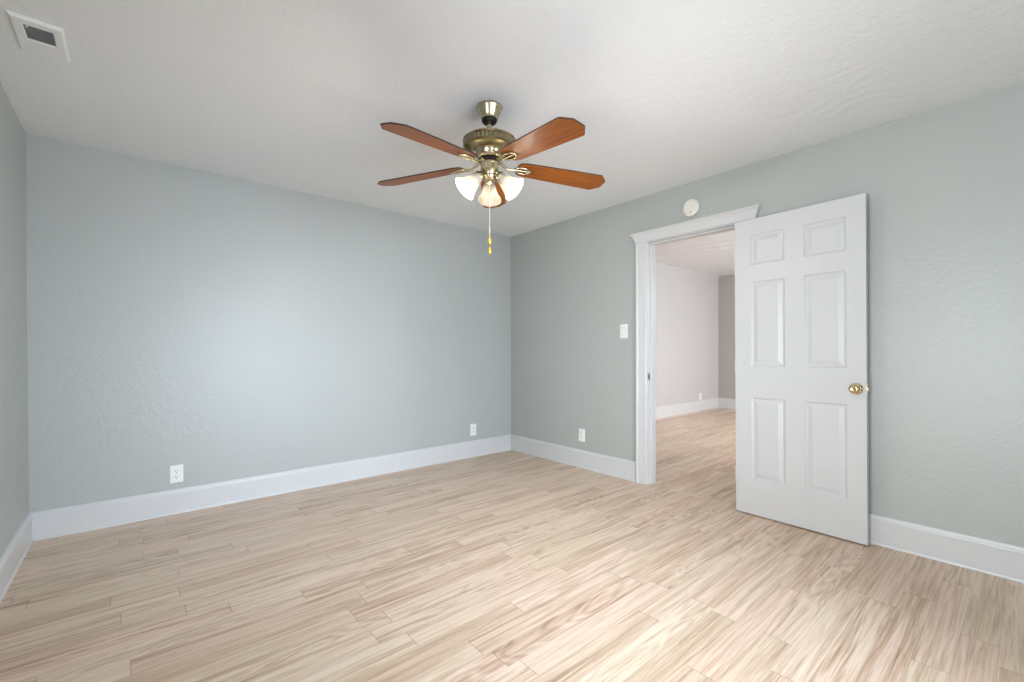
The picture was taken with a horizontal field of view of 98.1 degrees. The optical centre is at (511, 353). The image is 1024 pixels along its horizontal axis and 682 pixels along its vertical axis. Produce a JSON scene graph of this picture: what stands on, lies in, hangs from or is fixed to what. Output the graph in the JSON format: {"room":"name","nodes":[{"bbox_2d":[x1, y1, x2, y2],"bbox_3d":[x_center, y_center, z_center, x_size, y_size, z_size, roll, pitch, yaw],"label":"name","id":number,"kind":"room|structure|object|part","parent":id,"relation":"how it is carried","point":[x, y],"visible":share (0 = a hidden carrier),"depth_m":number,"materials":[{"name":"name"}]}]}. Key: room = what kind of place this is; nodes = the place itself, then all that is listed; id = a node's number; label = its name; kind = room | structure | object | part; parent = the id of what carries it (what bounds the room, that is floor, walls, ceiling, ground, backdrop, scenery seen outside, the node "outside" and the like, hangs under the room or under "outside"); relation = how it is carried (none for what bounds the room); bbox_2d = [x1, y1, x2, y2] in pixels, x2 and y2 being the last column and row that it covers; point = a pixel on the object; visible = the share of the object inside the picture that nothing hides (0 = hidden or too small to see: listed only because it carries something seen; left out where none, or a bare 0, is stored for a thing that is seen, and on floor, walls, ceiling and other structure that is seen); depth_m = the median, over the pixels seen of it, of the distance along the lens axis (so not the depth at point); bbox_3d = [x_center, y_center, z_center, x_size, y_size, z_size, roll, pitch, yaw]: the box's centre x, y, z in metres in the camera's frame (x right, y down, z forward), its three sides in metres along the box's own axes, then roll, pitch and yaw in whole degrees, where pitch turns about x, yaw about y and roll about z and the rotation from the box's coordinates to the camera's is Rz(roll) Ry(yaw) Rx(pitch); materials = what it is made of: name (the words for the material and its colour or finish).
{"room":"empty bedroom","nodes":[
{"label":"empty bedroom","id":0,"kind":"room"},
{"bbox_2d":[0,83,28,555],"bbox_3d":[-1.500,-0.086,0.920,0.120,2.440,4.686,0,0,-40],"label":"wall","id":1,"kind":"structure","parent":0,"point":[14,491],"depth_m":2.33,"materials":[{"name":"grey paint"}]},
{"bbox_2d":[0,514,32,603],"bbox_3d":[-1.438,1.048,0.964,0.021,0.172,4.426,0,0,-40],"label":"baseboard","id":2,"kind":"structure","parent":1,"relation":"attached to","point":[12,557],"depth_m":2.28,"materials":[{"name":"white paint"}]},
{"bbox_2d":[25,133,510,512],"bbox_3d":[-1.538,-0.103,3.886,3.907,2.440,0.120,0,0,-40],"label":"wall","id":3,"kind":"structure","parent":0,"point":[219,327],"depth_m":3.32,"materials":[{"name":"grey paint"}]},
{"bbox_2d":[170,464,182,483],"bbox_3d":[-2.351,0.848,3.113,0.076,0.122,0.009,0,0,-40],"label":"wall outlet","id":4,"kind":"object","parent":3,"relation":"attached to","point":[176,471],"visible":1,"depth_m":3.11,"materials":[{"name":"white plastic"}]},
{"bbox_2d":[28,434,511,540],"bbox_3d":[-1.444,1.031,3.877,3.787,0.172,0.021,0,0,-40],"label":"baseboard","id":5,"kind":"structure","parent":3,"relation":"attached to","point":[56,522],"depth_m":3.33,"materials":[{"name":"white paint"}]},
{"bbox_2d":[470,424,475,435],"bbox_3d":[-0.414,0.823,4.761,0.076,0.122,0.009,0,0,-40],"label":"wall outlet","id":6,"kind":"object","parent":3,"relation":"attached to","point":[472,426],"visible":1,"depth_m":4.75,"materials":[{"name":"white plastic"}]},
{"bbox_2d":[0,408,1023,681],"bbox_3d":[2.038,1.158,4.030,9.526,0.100,4.830,0,0,-40],"label":"floor","id":7,"kind":"structure","parent":0,"point":[509,565],"depth_m":2.09,"materials":[{"name":"brown wood"}]},
{"bbox_2d":[0,0,1023,236],"bbox_3d":[-0.039,-1.367,2.159,3.967,0.100,4.686,0,0,-40],"label":"ceiling","id":8,"kind":"structure","parent":0,"point":[296,95],"depth_m":2.13,"materials":[{"name":"paint"}]},
{"bbox_2d":[6,10,69,62],"bbox_3d":[-1.959,-1.303,1.847,0.152,0.014,0.270,0,0,-40],"label":"ceiling vent","id":9,"kind":"object","parent":8,"relation":"in","point":[32,35],"visible":1,"depth_m":1.83,"materials":[{"name":"metal"}]},
{"bbox_2d":[377,100,604,253],"bbox_3d":[-0.105,-0.923,2.341,1.309,0.788,1.278,0,0,-40],"label":"ceiling fan","id":10,"kind":"object","parent":8,"relation":"hanging from","point":[490,146],"visible":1,"depth_m":2.32,"materials":[{"name":"brown wood"}]},
{"bbox_3d":[-0.516,-0.995,2.511,0.530,0.007,0.157,-3,12,18],"label":"blade","id":11,"kind":"part","parent":10,"relation":"part of","materials":[{"name":"brown wood"}]},
{"bbox_3d":[-0.366,-0.973,2.045,0.157,0.007,0.530,15,14,34],"label":"blade","id":12,"kind":"part","parent":10,"relation":"part of","materials":[{"name":"brown wood"}]},
{"bbox_3d":[-0.234,-0.887,2.350,0.142,0.142,0.129,0,0,-40],"label":"lamp shade","id":13,"kind":"part","parent":10,"relation":"part of","materials":[{"name":"white glass"}]},
{"bbox_3d":[-0.120,-0.766,2.381,0.005,0.287,0.005,0,0,-40],"label":"pull chain","id":14,"kind":"part","parent":10,"relation":"part of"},
{"bbox_3d":[-0.122,-0.888,2.503,0.132,0.142,0.138,0,0,-40],"label":"lamp shade","id":15,"kind":"part","parent":10,"relation":"part of","materials":[{"name":"white glass"}]},
{"bbox_3d":[-0.119,-1.010,2.796,0.157,0.007,0.530,-11,-1,0],"label":"blade","id":16,"kind":"part","parent":10,"relation":"part of","materials":[{"name":"brown wood"}]},
{"bbox_3d":[0.000,-0.887,2.357,0.131,0.142,0.139,0,0,-40],"label":"lamp shade","id":17,"kind":"part","parent":10,"relation":"part of","materials":[{"name":"white glass"}]},
{"bbox_3d":[0.123,-0.974,2.043,0.157,0.007,0.530,11,-1,-36],"label":"blade","id":18,"kind":"part","parent":10,"relation":"part of","materials":[{"name":"brown wood"}]},
{"bbox_3d":[0.276,-0.997,2.508,0.530,0.007,0.157,2,-9,-18],"label":"blade","id":19,"kind":"part","parent":10,"relation":"part of","materials":[{"name":"brown wood"}]},
{"bbox_2d":[656,262,717,406],"bbox_3d":[2.041,-0.205,7.120,5.499,2.590,0.120,0,0,-40],"label":"wall","id":20,"kind":"structure","parent":0,"point":[686,299],"depth_m":7.93,"materials":[{"name":"beige paint"}]},
{"bbox_2d":[656,398,718,418],"bbox_3d":[2.044,0.995,7.035,5.379,0.193,0.021,0,0,-40],"label":"baseboard","id":21,"kind":"structure","parent":20,"relation":"attached to","point":[689,407],"depth_m":7.94,"materials":[{"name":"white paint"}]},
{"bbox_2d":[656,230,734,275],"bbox_3d":[3.542,-1.543,5.300,5.559,0.100,4.830,0,0,-40],"label":"ceiling","id":22,"kind":"structure","parent":0,"point":[713,254],"depth_m":6.75,"materials":[{"name":"white paint"}]},
{"bbox_2d":[718,274,735,398],"bbox_3d":[5.655,-0.213,7.024,0.120,2.590,4.710,0,0,-40],"label":"wall","id":23,"kind":"structure","parent":0,"point":[726,284],"depth_m":8.66,"materials":[{"name":"beige paint"}]},
{"bbox_2d":[719,398,735,408],"bbox_3d":[5.572,0.986,7.024,0.021,0.193,4.570,0,0,-40],"label":"baseboard","id":24,"kind":"structure","parent":23,"relation":"attached to","point":[728,403],"depth_m":8.64,"materials":[{"name":"white paint"}]},
{"bbox_2d":[511,81,1023,546],"bbox_3d":[1.467,-0.183,3.460,0.120,2.590,4.710,0,0,-40],"label":"wall","id":25,"kind":"structure","parent":0,"point":[943,185],"depth_m":2.50,"materials":[{"name":"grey paint"}]},
{"bbox_2d":[511,435,635,481],"bbox_3d":[0.534,1.023,4.458,0.021,0.172,1.660,0,0,-40],"label":"baseboard","id":26,"kind":"structure","parent":25,"relation":"attached to","point":[621,468],"depth_m":4.32,"materials":[{"name":"white paint"}]},
{"bbox_2d":[579,428,584,441],"bbox_3d":[0.674,0.795,4.301,0.009,0.122,0.076,0,0,-40],"label":"wall outlet","id":27,"kind":"object","parent":25,"relation":"attached to","point":[581,431],"visible":1,"depth_m":4.29,"materials":[{"name":"white plastic"}]},
{"bbox_2d":[620,324,627,337],"bbox_3d":[0.986,-0.192,3.924,0.012,0.124,0.076,0,0,-40],"label":"light switch","id":28,"kind":"object","parent":25,"relation":"attached to","point":[623,327],"visible":1,"depth_m":3.92,"materials":[{"name":"white plastic"}]},
{"bbox_2d":[683,199,699,216],"bbox_3d":[1.384,-1.120,3.427,0.038,0.133,0.133,0,0,-40],"label":"smoke detector","id":29,"kind":"object","parent":25,"relation":"attached to","point":[691,207],"visible":1,"depth_m":3.41,"materials":[{"name":"beige plastic"}]},
{"bbox_2d":[630,204,761,484],"bbox_3d":[1.416,0.047,3.482,0.179,2.131,1.037,0,0,-40],"label":"door frame","id":30,"kind":"structure","parent":25,"relation":"attached to","point":[646,242],"depth_m":3.76,"materials":[{"name":"white paint"}]},
{"bbox_3d":[1.099,0.088,3.782,0.026,2.047,0.097,0,0,-40],"label":"casing","id":31,"kind":"part","parent":30,"relation":"part of","materials":[{"name":"white paint"}]},
{"bbox_3d":[1.366,-0.976,3.436,0.055,0.084,1.037,0,0,-40],"label":"head casing","id":32,"kind":"part","parent":30,"relation":"part of","materials":[{"name":"white paint"}]},
{"bbox_2d":[734,193,869,544],"bbox_3d":[1.818,0.094,2.854,0.146,2.026,0.765,0,0,-38],"label":"door","id":33,"kind":"structure","parent":25,"relation":"in","point":[801,274],"depth_m":2.80,"materials":[{"name":"white paint"}]},
{"bbox_3d":[1.985,0.208,2.571,0.058,0.067,0.067,0,0,-38],"label":"knob","id":34,"kind":"part","parent":33,"relation":"part of","materials":[{"name":"gold metal"}]},
{"bbox_2d":[869,513,1023,582],"bbox_3d":[2.281,1.030,2.405,0.021,0.172,1.802,0,0,-40],"label":"baseboard","id":35,"kind":"structure","parent":25,"relation":"attached to","point":[988,556],"depth_m":2.35,"materials":[{"name":"white paint"}]}
]}

